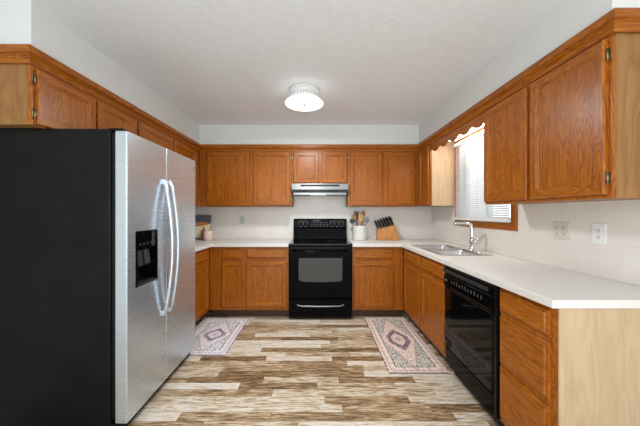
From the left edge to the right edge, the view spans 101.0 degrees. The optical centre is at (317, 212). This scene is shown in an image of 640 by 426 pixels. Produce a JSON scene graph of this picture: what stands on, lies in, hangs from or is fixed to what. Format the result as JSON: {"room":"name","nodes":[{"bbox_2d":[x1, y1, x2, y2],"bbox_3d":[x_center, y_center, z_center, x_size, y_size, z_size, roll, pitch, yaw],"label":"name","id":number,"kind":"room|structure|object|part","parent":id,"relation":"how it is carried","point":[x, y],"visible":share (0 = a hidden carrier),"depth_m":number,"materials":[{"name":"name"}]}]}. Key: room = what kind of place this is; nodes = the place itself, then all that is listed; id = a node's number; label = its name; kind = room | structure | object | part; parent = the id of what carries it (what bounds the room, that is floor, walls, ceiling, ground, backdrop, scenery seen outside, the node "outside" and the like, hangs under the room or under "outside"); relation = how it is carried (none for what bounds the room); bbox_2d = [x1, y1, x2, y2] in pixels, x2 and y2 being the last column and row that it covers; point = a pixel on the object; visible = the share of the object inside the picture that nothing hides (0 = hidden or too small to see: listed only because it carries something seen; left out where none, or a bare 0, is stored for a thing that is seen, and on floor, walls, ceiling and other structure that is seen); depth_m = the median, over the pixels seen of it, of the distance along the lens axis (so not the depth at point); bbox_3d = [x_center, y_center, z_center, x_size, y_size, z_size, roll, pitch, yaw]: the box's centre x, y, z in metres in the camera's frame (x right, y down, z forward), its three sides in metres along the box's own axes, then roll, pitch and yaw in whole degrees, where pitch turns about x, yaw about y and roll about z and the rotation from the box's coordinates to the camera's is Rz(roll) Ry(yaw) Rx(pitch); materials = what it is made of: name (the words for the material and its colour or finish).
{"room":"kitchen","nodes":[
{"label":"kitchen","id":0,"kind":"room"},
{"bbox_2d":[0,0,199,153],"bbox_3d":[-1.722,-1.006,2.623,0.305,0.318,2.355,0,0,0],"label":"soffit","id":1,"kind":"structure","parent":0,"point":[21,21],"depth_m":1.73,"materials":[{"name":"paint"}]},
{"bbox_2d":[0,44,200,150],"bbox_3d":[-1.700,-0.856,2.444,0.345,0.082,2.092,0,0,0],"label":"trim","id":2,"kind":"structure","parent":1,"relation":"attached to","point":[9,53],"depth_m":1.70,"materials":[{"name":"brown wood"}]},
{"bbox_2d":[32,0,561,124],"bbox_3d":[-0.117,-1.195,1.600,3.715,0.060,4.600,0,0,0],"label":"ceiling","id":3,"kind":"structure","parent":0,"point":[217,62],"depth_m":1.87,"materials":[{"name":"white paint"}]},
{"bbox_2d":[285,83,322,110],"bbox_3d":[-0.130,-1.089,2.500,0.360,0.152,0.360,0,0,0],"label":"ceiling light","id":4,"kind":"object","parent":3,"relation":"attached to","point":[302,96],"visible":1,"depth_m":2.41,"materials":[{"name":"white glass"}]},
{"bbox_2d":[285,95,322,110],"bbox_3d":[-0.130,-1.035,2.500,0.360,0.014,0.360,0,0,0],"label":"diffuser","id":5,"kind":"object","parent":4,"relation":"attached to","point":[295,102],"depth_m":2.46,"materials":[{"name":"white glass"}]},
{"bbox_2d":[199,125,418,143],"bbox_3d":[-0.117,-1.006,3.645,2.905,0.318,0.310,0,0,0],"label":"soffit","id":6,"kind":"structure","parent":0,"point":[208,134],"depth_m":3.49,"materials":[{"name":"paint"}]},
{"bbox_2d":[128,302,498,425],"bbox_3d":[-0.117,1.315,1.150,3.715,0.060,5.500,0,0,0],"label":"floor","id":7,"kind":"structure","parent":0,"point":[278,370],"depth_m":1.96,"materials":[{"name":"brown wood"}]},
{"bbox_2d":[0,128,194,425],"bbox_3d":[-1.429,0.394,1.948,0.809,1.782,0.884,0,0,-1],"label":"refrigerator","id":8,"kind":"object","parent":7,"relation":"on","point":[97,226],"visible":1,"depth_m":1.51,"materials":[{"name":"silver metal"}]},
{"bbox_3d":[-1.133,0.369,1.713,0.070,1.682,0.401,0,0,-1],"label":"door","id":9,"kind":"part","parent":8,"relation":"part of","materials":[{"name":"metal"}]},
{"bbox_3d":[-1.113,0.170,1.700,0.030,0.098,0.208,0,0,-1],"label":"control panel","id":10,"kind":"part","parent":8,"relation":"part of","materials":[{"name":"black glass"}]},
{"bbox_3d":[-1.063,0.245,1.878,0.080,0.966,0.026,0,0,-1],"label":"handle","id":11,"kind":"part","parent":8,"relation":"part of","materials":[{"name":"metal"}]},
{"bbox_3d":[-1.064,0.245,1.958,0.080,0.966,0.026,0,0,-1],"label":"handle","id":12,"kind":"part","parent":8,"relation":"part of","materials":[{"name":"metal"}]},
{"bbox_3d":[-1.143,0.369,2.158,0.070,1.682,0.477,0,0,-1],"label":"door","id":13,"kind":"part","parent":8,"relation":"part of","materials":[{"name":"metal"}]},
{"bbox_2d":[195,248,208,325],"bbox_3d":[-1.580,0.848,2.818,0.560,0.875,0.773,0,0,0],"label":"base cabinet","id":14,"kind":"object","parent":7,"relation":"on","point":[202,256],"visible":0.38,"depth_m":2.97,"materials":[{"name":"brown wood"}]},
{"bbox_3d":[-1.313,0.866,2.817,0.006,0.439,0.559,0,0,0],"label":"door panel","id":15,"kind":"part","parent":14,"relation":"part of","materials":[{"name":"brown wood"}]},
{"bbox_3d":[-1.310,0.494,2.817,0.020,0.122,0.675,0,0,0],"label":"drawer","id":16,"kind":"part","parent":14,"relation":"part of","materials":[{"name":"brown wood"}]},
{"bbox_2d":[189,319,247,355],"bbox_3d":[-1.085,1.280,2.778,0.496,0.008,0.802,0,0,0],"label":"runner rug","id":17,"kind":"object","parent":7,"relation":"on","point":[214,337],"visible":0.87,"depth_m":2.73,"materials":[{"name":"fabric"}]},
{"bbox_2d":[210,247,288,315],"bbox_3d":[-0.837,0.848,3.490,0.959,0.875,0.600,0,0,0],"label":"base cabinet","id":18,"kind":"object","parent":7,"relation":"on","point":[244,281],"visible":0.84,"depth_m":3.20,"materials":[{"name":"brown wood"}]},
{"bbox_3d":[-1.046,0.494,3.200,0.237,0.122,0.020,0,0,0],"label":"drawer","id":19,"kind":"part","parent":18,"relation":"part of","materials":[{"name":"brown wood"}]},
{"bbox_3d":[-1.046,0.866,3.200,0.237,0.555,0.020,0,0,0],"label":"door","id":20,"kind":"part","parent":18,"relation":"part of","materials":[{"name":"brown wood"}]},
{"bbox_3d":[-1.046,0.866,3.203,0.121,0.439,0.006,0,0,0],"label":"door panel","id":21,"kind":"part","parent":18,"relation":"part of","materials":[{"name":"brown wood"}]},
{"bbox_2d":[195,239,292,251],"bbox_3d":[-1.114,0.390,3.108,1.516,0.038,1.366,0,0,0],"label":"countertop","id":22,"kind":"structure","parent":18,"relation":"on","point":[199,244],"depth_m":3.21,"materials":[{"name":"laminate"}]},
{"bbox_2d":[200,227,205,239],"bbox_3d":[-1.567,0.280,3.595,0.062,0.182,0.036,0,0,0],"label":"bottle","id":23,"kind":"object","parent":22,"relation":"on","point":[203,230],"visible":0.77,"depth_m":3.58,"materials":[{"name":"brown glass"}]},
{"bbox_2d":[195,215,211,238],"bbox_3d":[-1.647,0.199,3.720,0.253,0.339,0.110,0,0,0],"label":"cookbook","id":24,"kind":"object","parent":22,"relation":"on","point":[201,221],"visible":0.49,"depth_m":3.72,"materials":[{"name":"paper"}]},
{"bbox_2d":[195,222,207,226],"bbox_3d":[-1.651,0.157,3.718,0.237,0.068,0.001,0,-15,0],"label":"picture","id":25,"kind":"object","parent":24,"relation":"attached to","point":[196,223],"depth_m":3.72},
{"bbox_2d":[204,231,214,240],"bbox_3d":[-1.469,0.305,3.554,0.136,0.130,0.114,0,0,35],"label":"mug","id":26,"kind":"object","parent":22,"relation":"on","point":[208,235],"visible":1,"depth_m":3.52,"materials":[{"name":"pink ceramic"}]},
{"bbox_3d":[-0.623,0.494,3.200,0.490,0.122,0.020,0,0,0],"label":"drawer","id":27,"kind":"part","parent":18,"relation":"part of","materials":[{"name":"brown wood"}]},
{"bbox_3d":[-0.623,0.866,3.200,0.490,0.555,0.020,0,0,0],"label":"door","id":28,"kind":"part","parent":18,"relation":"part of","materials":[{"name":"brown wood"}]},
{"bbox_3d":[-0.623,0.866,3.203,0.374,0.439,0.006,0,0,0],"label":"door panel","id":29,"kind":"part","parent":18,"relation":"part of","materials":[{"name":"brown wood"}]},
{"bbox_2d":[289,219,351,318],"bbox_3d":[0.030,0.682,3.433,0.762,1.205,0.664,0,0,0],"label":"range","id":30,"kind":"object","parent":7,"relation":"on","point":[320,251],"visible":1,"depth_m":3.17,"materials":[{"name":"black metal"}]},
{"bbox_3d":[0.030,1.139,3.183,0.754,0.221,0.035,0,0,0],"label":"storage drawer","id":31,"kind":"part","parent":30,"relation":"part of","materials":[{"name":"black metal"}]},
{"bbox_3d":[0.030,1.106,3.150,0.563,0.030,0.037,0,0,0],"label":"drawer handle","id":32,"kind":"part","parent":30,"relation":"part of","materials":[{"name":"metal"}]},
{"bbox_3d":[0.030,0.711,3.183,0.754,0.624,0.035,0,0,0],"label":"oven door","id":33,"kind":"part","parent":30,"relation":"part of","materials":[{"name":"black ceramic"}]},
{"bbox_3d":[0.030,0.454,3.133,0.694,0.036,0.064,0,0,0],"label":"oven handle","id":34,"kind":"part","parent":30,"relation":"part of","materials":[{"name":"black ceramic"}]},
{"bbox_2d":[289,239,351,245],"bbox_3d":[0.030,0.379,3.463,0.762,0.024,0.604,0,0,0],"label":"cooktop","id":35,"kind":"object","parent":30,"relation":"in","point":[295,242],"depth_m":3.29,"materials":[{"name":"black glass"}]},
{"bbox_2d":[352,247,402,315],"bbox_3d":[0.726,0.848,3.490,0.617,0.875,0.600,0,0,0],"label":"base cabinet","id":36,"kind":"object","parent":7,"relation":"on","point":[377,272],"visible":0.79,"depth_m":3.20,"materials":[{"name":"brown wood"}]},
{"bbox_3d":[0.677,0.494,3.200,0.470,0.122,0.020,0,0,0],"label":"drawer","id":37,"kind":"part","parent":36,"relation":"part of","materials":[{"name":"brown wood"}]},
{"bbox_3d":[0.677,0.866,3.200,0.470,0.555,0.020,0,0,0],"label":"door","id":38,"kind":"part","parent":36,"relation":"part of","materials":[{"name":"brown wood"}]},
{"bbox_3d":[0.677,0.866,3.203,0.354,0.439,0.006,0,0,0],"label":"door panel","id":39,"kind":"part","parent":36,"relation":"part of","materials":[{"name":"brown wood"}]},
{"bbox_2d":[364,317,449,373],"bbox_3d":[0.812,1.280,2.675,0.490,0.008,1.132,0,0,0],"label":"runner rug","id":40,"kind":"object","parent":7,"relation":"on","point":[402,350],"visible":1,"depth_m":2.49,"materials":[{"name":"fabric"}]},
{"bbox_2d":[404,248,445,359],"bbox_3d":[1.322,0.848,2.670,0.606,0.875,1.067,0,0,0],"label":"base cabinet","id":41,"kind":"object","parent":7,"relation":"on","point":[424,287],"visible":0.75,"depth_m":2.51,"materials":[{"name":"brown wood"}]},
{"bbox_3d":[1.033,0.866,2.900,0.006,0.439,0.364,0,0,0],"label":"door panel","id":42,"kind":"part","parent":41,"relation":"part of","materials":[{"name":"brown wood"}]},
{"bbox_3d":[1.030,0.494,2.900,0.020,0.122,0.480,0,0,0],"label":"drawer","id":43,"kind":"part","parent":41,"relation":"part of","materials":[{"name":"brown wood"}]},
{"bbox_3d":[1.030,0.866,2.900,0.020,0.555,0.480,0,0,0],"label":"door","id":44,"kind":"part","parent":41,"relation":"part of","materials":[{"name":"brown wood"}]},
{"bbox_3d":[1.033,0.866,2.386,0.006,0.439,0.371,0,0,0],"label":"door panel","id":45,"kind":"part","parent":41,"relation":"part of","materials":[{"name":"brown wood"}]},
{"bbox_3d":[1.030,0.494,2.386,0.020,0.122,0.487,0,0,0],"label":"drawer","id":46,"kind":"part","parent":41,"relation":"part of","materials":[{"name":"brown wood"}]},
{"bbox_3d":[1.030,0.866,2.386,0.020,0.555,0.487,0,0,0],"label":"door","id":47,"kind":"part","parent":41,"relation":"part of","materials":[{"name":"brown wood"}]},
{"bbox_2d":[347,239,639,308],"bbox_3d":[1.024,0.390,2.458,1.215,0.038,2.666,0,0,0],"label":"countertop","id":48,"kind":"structure","parent":41,"relation":"on","point":[550,286],"depth_m":1.47,"materials":[{"name":"laminate"}]},
{"bbox_2d":[351,225,365,239],"bbox_3d":[0.572,0.273,3.665,0.193,0.195,0.193,0,0,25],"label":"utensil crock","id":49,"kind":"object","parent":48,"relation":"on","point":[358,232],"visible":0.97,"depth_m":3.58,"materials":[{"name":"white ceramic"}]},
{"bbox_2d":[358,214,362,225],"bbox_3d":[0.583,0.182,3.608,0.064,0.334,0.020,0,0,0],"label":"wooden spatula","id":50,"kind":"object","parent":49,"relation":"in","point":[360,216],"visible":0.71,"depth_m":3.60,"materials":[{"name":"brown wood"}]},
{"bbox_2d":[376,225,399,239],"bbox_3d":[0.969,0.269,3.660,0.304,0.203,0.110,0,0,0],"label":"knife block","id":51,"kind":"object","parent":48,"relation":"on","point":[390,232],"visible":0.88,"depth_m":3.60,"materials":[{"name":"brown wood"}]},
{"bbox_2d":[412,245,493,255],"bbox_3d":[1.295,0.451,2.670,0.450,0.171,0.780,0,0,0],"label":"sink","id":52,"kind":"object","parent":48,"relation":"in","point":[443,250],"visible":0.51,"depth_m":2.65,"materials":[{"name":"metal"}]},
{"bbox_3d":[1.275,0.453,2.857,0.340,0.167,0.335,0,0,0],"label":"bowl","id":53,"kind":"part","parent":52,"relation":"part of","materials":[{"name":"metal"}]},
{"bbox_3d":[1.275,0.453,2.482,0.340,0.167,0.335,0,0,0],"label":"bowl","id":54,"kind":"part","parent":52,"relation":"part of","materials":[{"name":"metal"}]},
{"bbox_2d":[453,222,481,252],"bbox_3d":[1.445,0.226,2.560,0.158,0.277,0.264,0,0,0],"label":"faucet","id":55,"kind":"object","parent":48,"relation":"on","point":[472,240],"visible":1,"depth_m":2.55,"materials":[{"name":"silver metal"}]},
{"bbox_3d":[1.438,0.176,2.617,0.036,0.177,0.193,0,0,-44],"label":"spout","id":56,"kind":"part","parent":55,"relation":"part of","materials":[{"name":"silver metal"}]},
{"bbox_2d":[444,265,504,425],"bbox_3d":[1.297,0.849,1.823,0.582,0.872,0.610,0,0,0],"label":"dishwasher","id":57,"kind":"object","parent":7,"relation":"on","point":[472,304],"visible":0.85,"depth_m":1.72,"materials":[{"name":"black plastic"}]},
{"bbox_3d":[1.035,0.509,1.833,0.054,0.152,0.576,0,0,0],"label":"control panel","id":58,"kind":"part","parent":57,"relation":"part of","materials":[{"name":"black plastic"}]},
{"bbox_3d":[1.040,0.825,1.833,0.044,0.471,0.576,0,0,0],"label":"door","id":59,"kind":"part","parent":57,"relation":"part of","materials":[{"name":"black glass"}]},
{"bbox_3d":[1.043,1.127,1.833,0.038,0.120,0.576,0,0,0],"label":"panel","id":60,"kind":"part","parent":57,"relation":"part of","materials":[{"name":"black metal"}]},
{"bbox_3d":[1.045,0.436,1.823,0.034,0.047,0.606,0,0,0],"label":"trim","id":61,"kind":"part","parent":57,"relation":"part of","materials":[{"name":"black plastic"}]},
{"bbox_3d":[1.331,1.236,1.823,0.475,0.099,0.598,0,0,0],"label":"toe panel","id":62,"kind":"part","parent":57,"relation":"part of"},
{"bbox_3d":[1.044,0.802,1.530,0.036,0.765,0.023,0,0,0],"label":"trim","id":63,"kind":"part","parent":57,"relation":"part of","materials":[{"name":"black plastic"}]},
{"bbox_2d":[500,288,639,425],"bbox_3d":[1.324,0.848,1.321,0.608,0.875,0.364,0,0,0],"label":"base cabinet","id":64,"kind":"object","parent":7,"relation":"on","point":[559,367],"visible":0.83,"depth_m":1.14,"materials":[{"name":"brown wood"}]},
{"bbox_3d":[1.030,1.006,1.337,0.020,0.278,0.320,0,0,0],"label":"drawer","id":65,"kind":"part","parent":64,"relation":"part of","materials":[{"name":"brown wood"}]},
{"bbox_3d":[1.030,0.713,1.337,0.020,0.255,0.320,0,0,0],"label":"drawer","id":66,"kind":"part","parent":64,"relation":"part of","materials":[{"name":"brown wood"}]},
{"bbox_3d":[1.030,0.494,1.337,0.020,0.122,0.320,0,0,0],"label":"drawer","id":67,"kind":"part","parent":64,"relation":"part of","materials":[{"name":"brown wood"}]},
{"bbox_3d":[1.049,0.795,1.325,0.018,0.770,0.357,0,0,0],"label":"frame","id":68,"kind":"part","parent":64,"relation":"part of","materials":[{"name":"brown wood"}]},
{"bbox_3d":[1.335,0.848,1.142,0.587,0.875,0.005,0,0,0],"label":"panel","id":69,"kind":"part","parent":64,"relation":"part of","materials":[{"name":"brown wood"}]},
{"bbox_2d":[195,154,431,301],"bbox_3d":[-0.107,0.060,3.850,3.735,2.450,0.100,0,0,0],"label":"wall","id":70,"kind":"structure","parent":0,"point":[199,154],"depth_m":3.80,"materials":[{"name":"paint"}]},
{"bbox_2d":[200,151,293,206],"bbox_3d":[-0.957,-0.466,3.630,1.214,0.758,0.320,0,0,0],"label":"upper cabinet","id":71,"kind":"object","parent":70,"relation":"attached to","point":[227,178],"visible":0.98,"depth_m":3.48,"materials":[{"name":"brown wood"}]},
{"bbox_3d":[-1.183,-0.453,3.483,0.448,0.584,0.006,0,0,0],"label":"door panel","id":72,"kind":"part","parent":71,"relation":"part of","materials":[{"name":"brown wood"}]},
{"bbox_3d":[-1.183,-0.453,3.480,0.564,0.700,0.020,0,0,0],"label":"door","id":73,"kind":"part","parent":71,"relation":"part of","materials":[{"name":"brown wood"}]},
{"bbox_3d":[-0.611,-0.453,3.480,0.484,0.700,0.020,0,0,0],"label":"door","id":74,"kind":"part","parent":71,"relation":"part of","materials":[{"name":"brown wood"}]},
{"bbox_3d":[-0.611,-0.453,3.483,0.368,0.584,0.006,0,0,0],"label":"door panel","id":75,"kind":"part","parent":71,"relation":"part of","materials":[{"name":"brown wood"}]},
{"bbox_2d":[200,144,418,150],"bbox_3d":[-0.117,-0.856,3.469,2.905,0.082,0.042,0,0,0],"label":"trim","id":76,"kind":"structure","parent":71,"relation":"attached to","point":[204,147],"depth_m":3.45,"materials":[{"name":"brown wood"}]},
{"bbox_2d":[195,196,431,238],"bbox_3d":[-0.121,0.063,3.796,3.507,0.616,0.008,0,0,0],"label":"backsplash","id":77,"kind":"structure","parent":70,"relation":"attached to","point":[260,222],"depth_m":3.79,"materials":[{"name":"tile"}]},
{"bbox_2d":[240,216,244,223],"bbox_3d":[-1.088,0.101,3.787,0.072,0.116,0.008,0,0,0],"label":"outlet","id":78,"kind":"object","parent":77,"relation":"attached to","point":[242,218],"visible":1,"depth_m":3.79,"materials":[{"name":"grey plastic"}]},
{"bbox_2d":[292,183,347,195],"bbox_3d":[0.025,-0.310,3.595,0.732,0.142,0.391,0,0,0],"label":"range hood","id":79,"kind":"object","parent":70,"relation":"attached to","point":[298,189],"visible":1,"depth_m":3.41,"materials":[{"name":"metal"}]},
{"bbox_2d":[296,195,343,195],"bbox_3d":[0.025,-0.250,3.615,0.672,0.009,0.310,0,0,0],"label":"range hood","id":80,"kind":"object","parent":79,"relation":"on","point":[296,195],"depth_m":3.71,"materials":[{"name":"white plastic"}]},
{"bbox_2d":[292,151,347,182],"bbox_3d":[0.027,-0.614,3.630,0.742,0.462,0.320,0,0,0],"label":"upper cabinet","id":81,"kind":"object","parent":70,"relation":"attached to","point":[307,166],"visible":0.92,"depth_m":3.48,"materials":[{"name":"brown wood"}]},
{"bbox_3d":[-0.157,-0.600,3.480,0.332,0.406,0.020,0,0,0],"label":"door","id":82,"kind":"part","parent":81,"relation":"part of","materials":[{"name":"brown wood"}]},
{"bbox_3d":[-0.157,-0.600,3.483,0.216,0.290,0.006,0,0,0],"label":"door panel","id":83,"kind":"part","parent":81,"relation":"part of","materials":[{"name":"brown wood"}]},
{"bbox_3d":[0.218,-0.600,3.480,0.326,0.406,0.020,0,0,0],"label":"door","id":84,"kind":"part","parent":81,"relation":"part of","materials":[{"name":"brown wood"}]},
{"bbox_3d":[0.218,-0.600,3.483,0.210,0.290,0.006,0,0,0],"label":"door panel","id":85,"kind":"part","parent":81,"relation":"part of","materials":[{"name":"brown wood"}]},
{"bbox_2d":[346,151,418,206],"bbox_3d":[0.865,-0.466,3.630,0.933,0.758,0.320,0,0,0],"label":"upper cabinet","id":86,"kind":"object","parent":70,"relation":"attached to","point":[375,178],"visible":0.98,"depth_m":3.48,"materials":[{"name":"brown wood"}]},
{"bbox_3d":[0.632,-0.453,3.480,0.418,0.700,0.020,0,0,0],"label":"door","id":87,"kind":"part","parent":86,"relation":"part of","materials":[{"name":"brown wood"}]},
{"bbox_3d":[0.632,-0.453,3.483,0.302,0.584,0.006,0,0,0],"label":"door panel","id":88,"kind":"part","parent":86,"relation":"part of","materials":[{"name":"brown wood"}]},
{"bbox_3d":[1.072,-0.453,3.483,0.294,0.584,0.006,0,0,0],"label":"door panel","id":89,"kind":"part","parent":86,"relation":"part of","materials":[{"name":"brown wood"}]},
{"bbox_3d":[1.072,-0.453,3.480,0.410,0.700,0.020,0,0,0],"label":"door","id":90,"kind":"part","parent":86,"relation":"part of","materials":[{"name":"brown wood"}]},
{"bbox_2d":[419,0,639,142],"bbox_3d":[1.488,-1.006,2.499,0.305,0.318,2.602,0,0,0],"label":"soffit","id":91,"kind":"structure","parent":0,"point":[567,18],"depth_m":1.68,"materials":[{"name":"paint"}]},
{"bbox_2d":[431,111,484,150],"bbox_3d":[1.346,-0.778,2.620,0.018,0.130,1.012,0,0,0],"label":"valance","id":92,"kind":"object","parent":91,"relation":"attached to","point":[478,121],"visible":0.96,"depth_m":2.48,"materials":[{"name":"brown wood"}]},
{"bbox_2d":[449,124,483,140],"bbox_3d":[1.475,-0.819,2.620,0.150,0.056,0.600,0,0,0],"label":"light","id":93,"kind":"object","parent":91,"relation":"attached to","point":[471,129],"visible":0.21,"depth_m":2.59,"materials":[{"name":"white plastic"}]},
{"bbox_2d":[432,136,636,285],"bbox_3d":[1.700,0.060,1.775,0.120,2.450,4.050,0,0,0],"label":"wall","id":94,"kind":"structure","parent":0,"point":[482,136],"depth_m":3.06,"materials":[{"name":"paint"}]},
{"bbox_2d":[419,142,454,205],"bbox_3d":[1.475,-0.466,3.310,0.318,0.758,0.349,0,0,0],"label":"upper cabinet","id":95,"kind":"object","parent":94,"relation":"attached to","point":[436,168],"visible":0.91,"depth_m":3.13,"materials":[{"name":"brown wood"}]},
{"bbox_3d":[1.329,-0.453,3.308,0.006,0.584,0.179,0,0,0],"label":"door panel","id":96,"kind":"part","parent":95,"relation":"part of","materials":[{"name":"brown wood"}]},
{"bbox_3d":[1.326,-0.453,3.308,0.020,0.700,0.295,0,0,0],"label":"door","id":97,"kind":"part","parent":95,"relation":"part of","materials":[{"name":"brown wood"}]},
{"bbox_3d":[1.345,-0.466,3.310,0.018,0.758,0.349,0,0,0],"label":"frame","id":98,"kind":"part","parent":95,"relation":"part of","materials":[{"name":"brown wood"}]},
{"bbox_2d":[455,127,517,230],"bbox_3d":[1.674,-0.348,2.640,0.112,0.993,0.970,0,0,0],"label":"window","id":99,"kind":"structure","parent":94,"relation":"in","point":[513,225],"depth_m":2.79,"materials":[{"name":"brown wood"}]},
{"bbox_2d":[454,130,510,221],"bbox_3d":[1.586,-0.358,2.620,0.056,0.868,0.860,0,0,0],"label":"window blind","id":100,"kind":"object","parent":99,"relation":"attached to","point":[482,211],"visible":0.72,"depth_m":2.69,"materials":[{"name":"plastic"}]},
{"bbox_3d":[1.575,-0.355,2.920,0.002,0.830,0.002,0,0,0],"label":"ladder cord","id":101,"kind":"part","parent":100,"relation":"part of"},
{"bbox_3d":[1.590,0.064,2.620,0.028,0.024,0.856,0,0,0],"label":"rail","id":102,"kind":"part","parent":100,"relation":"part of","materials":[{"name":"white plastic"}]},
{"bbox_3d":[1.710,-0.350,2.640,0.040,0.870,0.840,0,0,0],"label":"sash","id":103,"kind":"part","parent":99,"relation":"part of","materials":[{"name":"white plastic"}]},
{"bbox_3d":[1.710,-0.350,2.640,0.004,0.790,0.760,0,0,0],"label":"pane","id":104,"kind":"part","parent":99,"relation":"part of","materials":[{"name":"clear glass"}]},
{"bbox_2d":[417,8,639,150],"bbox_3d":[1.466,-0.856,2.320,0.345,0.082,2.340,0,0,0],"label":"trim","id":105,"kind":"structure","parent":94,"relation":"attached to","point":[617,19],"depth_m":1.46,"materials":[{"name":"brown wood"}]},
{"bbox_2d":[432,200,639,285],"bbox_3d":[1.636,0.143,2.458,0.008,0.456,2.667,0,0,0],"label":"backsplash","id":106,"kind":"structure","parent":94,"relation":"attached to","point":[619,259],"depth_m":1.71,"materials":[{"name":"tile"}]},
{"bbox_2d":[553,222,569,239],"bbox_3d":[1.627,0.119,1.768,0.008,0.118,0.116,0,0,0],"label":"outlet","id":107,"kind":"object","parent":106,"relation":"attached to","point":[561,230],"visible":1,"depth_m":1.76,"materials":[{"name":"plastic"}]},
{"bbox_2d":[592,223,605,244],"bbox_3d":[1.627,0.120,1.530,0.008,0.120,0.076,0,0,0],"label":"outlet","id":108,"kind":"object","parent":106,"relation":"attached to","point":[598,229],"visible":1,"depth_m":1.52,"materials":[{"name":"white plastic"}]},
{"bbox_2d":[484,32,639,203],"bbox_3d":[1.474,-0.457,1.658,0.316,0.777,0.918,0,0,0],"label":"upper cabinet","id":109,"kind":"object","parent":94,"relation":"attached to","point":[571,134],"visible":0.95,"depth_m":1.38,"materials":[{"name":"brown wood"}]},
{"bbox_3d":[1.329,-0.445,1.887,0.006,0.601,0.311,0,0,0],"label":"door panel","id":110,"kind":"part","parent":109,"relation":"part of","materials":[{"name":"brown wood"}]},
{"bbox_3d":[1.326,-0.445,1.887,0.020,0.717,0.427,0,0,0],"label":"door","id":111,"kind":"part","parent":109,"relation":"part of","materials":[{"name":"brown wood"}]},
{"bbox_3d":[1.329,-0.445,1.431,0.006,0.601,0.312,0,0,0],"label":"door panel","id":112,"kind":"part","parent":109,"relation":"part of","materials":[{"name":"brown wood"}]},
{"bbox_3d":[1.326,-0.445,1.431,0.020,0.717,0.428,0,0,0],"label":"door","id":113,"kind":"part","parent":109,"relation":"part of","materials":[{"name":"brown wood"}]},
{"bbox_3d":[-1.925,0.060,1.775,0.100,2.450,4.050,0,0,0],"label":"wall","id":114,"kind":"structure","parent":0,"visible":0},
{"bbox_2d":[0,64,136,134],"bbox_3d":[-1.710,-0.665,1.865,0.318,0.360,0.838,0,0,0],"label":"upper cabinet","id":115,"kind":"object","parent":114,"relation":"attached to","point":[30,96],"visible":0.69,"depth_m":1.52,"materials":[{"name":"brown wood"}]},
{"bbox_3d":[-1.561,-0.645,1.656,0.020,0.305,0.382,0,0,0],"label":"door","id":116,"kind":"part","parent":115,"relation":"part of","materials":[{"name":"brown wood"}]},
{"bbox_3d":[-1.564,-0.645,1.656,0.006,0.189,0.266,0,0,0],"label":"door panel","id":117,"kind":"part","parent":115,"relation":"part of","materials":[{"name":"brown wood"}]},
{"bbox_3d":[-1.561,-0.645,2.068,0.020,0.305,0.397,0,0,0],"label":"door","id":118,"kind":"part","parent":115,"relation":"part of","materials":[{"name":"brown wood"}]},
{"bbox_3d":[-1.564,-0.645,2.068,0.006,0.189,0.281,0,0,0],"label":"door panel","id":119,"kind":"part","parent":115,"relation":"part of","materials":[{"name":"brown wood"}]},
{"bbox_2d":[136,119,172,150],"bbox_3d":[-1.710,-0.665,2.562,0.318,0.360,0.550,0,0,0],"label":"upper cabinet","id":120,"kind":"object","parent":114,"relation":"attached to","point":[144,130],"visible":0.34,"depth_m":2.50,"materials":[{"name":"brown wood"}]},
{"bbox_3d":[-1.580,-0.665,2.562,0.018,0.360,0.549,0,0,0],"label":"frame","id":121,"kind":"part","parent":120,"relation":"part of","materials":[{"name":"brown wood"}]},
{"bbox_3d":[-1.564,-0.645,2.566,0.006,0.189,0.408,0,0,0],"label":"door panel","id":122,"kind":"part","parent":120,"relation":"part of","materials":[{"name":"brown wood"}]},
{"bbox_2d":[172,137,198,205],"bbox_3d":[-1.710,-0.466,3.161,0.318,0.758,0.648,0,0,0],"label":"upper cabinet","id":123,"kind":"object","parent":114,"relation":"attached to","point":[179,147],"visible":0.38,"depth_m":3.28,"materials":[{"name":"brown wood"}]},
{"bbox_3d":[-1.564,-0.451,3.125,0.006,0.579,0.426,0,0,0],"label":"door panel","id":124,"kind":"part","parent":123,"relation":"part of","materials":[{"name":"brown wood"}]}
]}

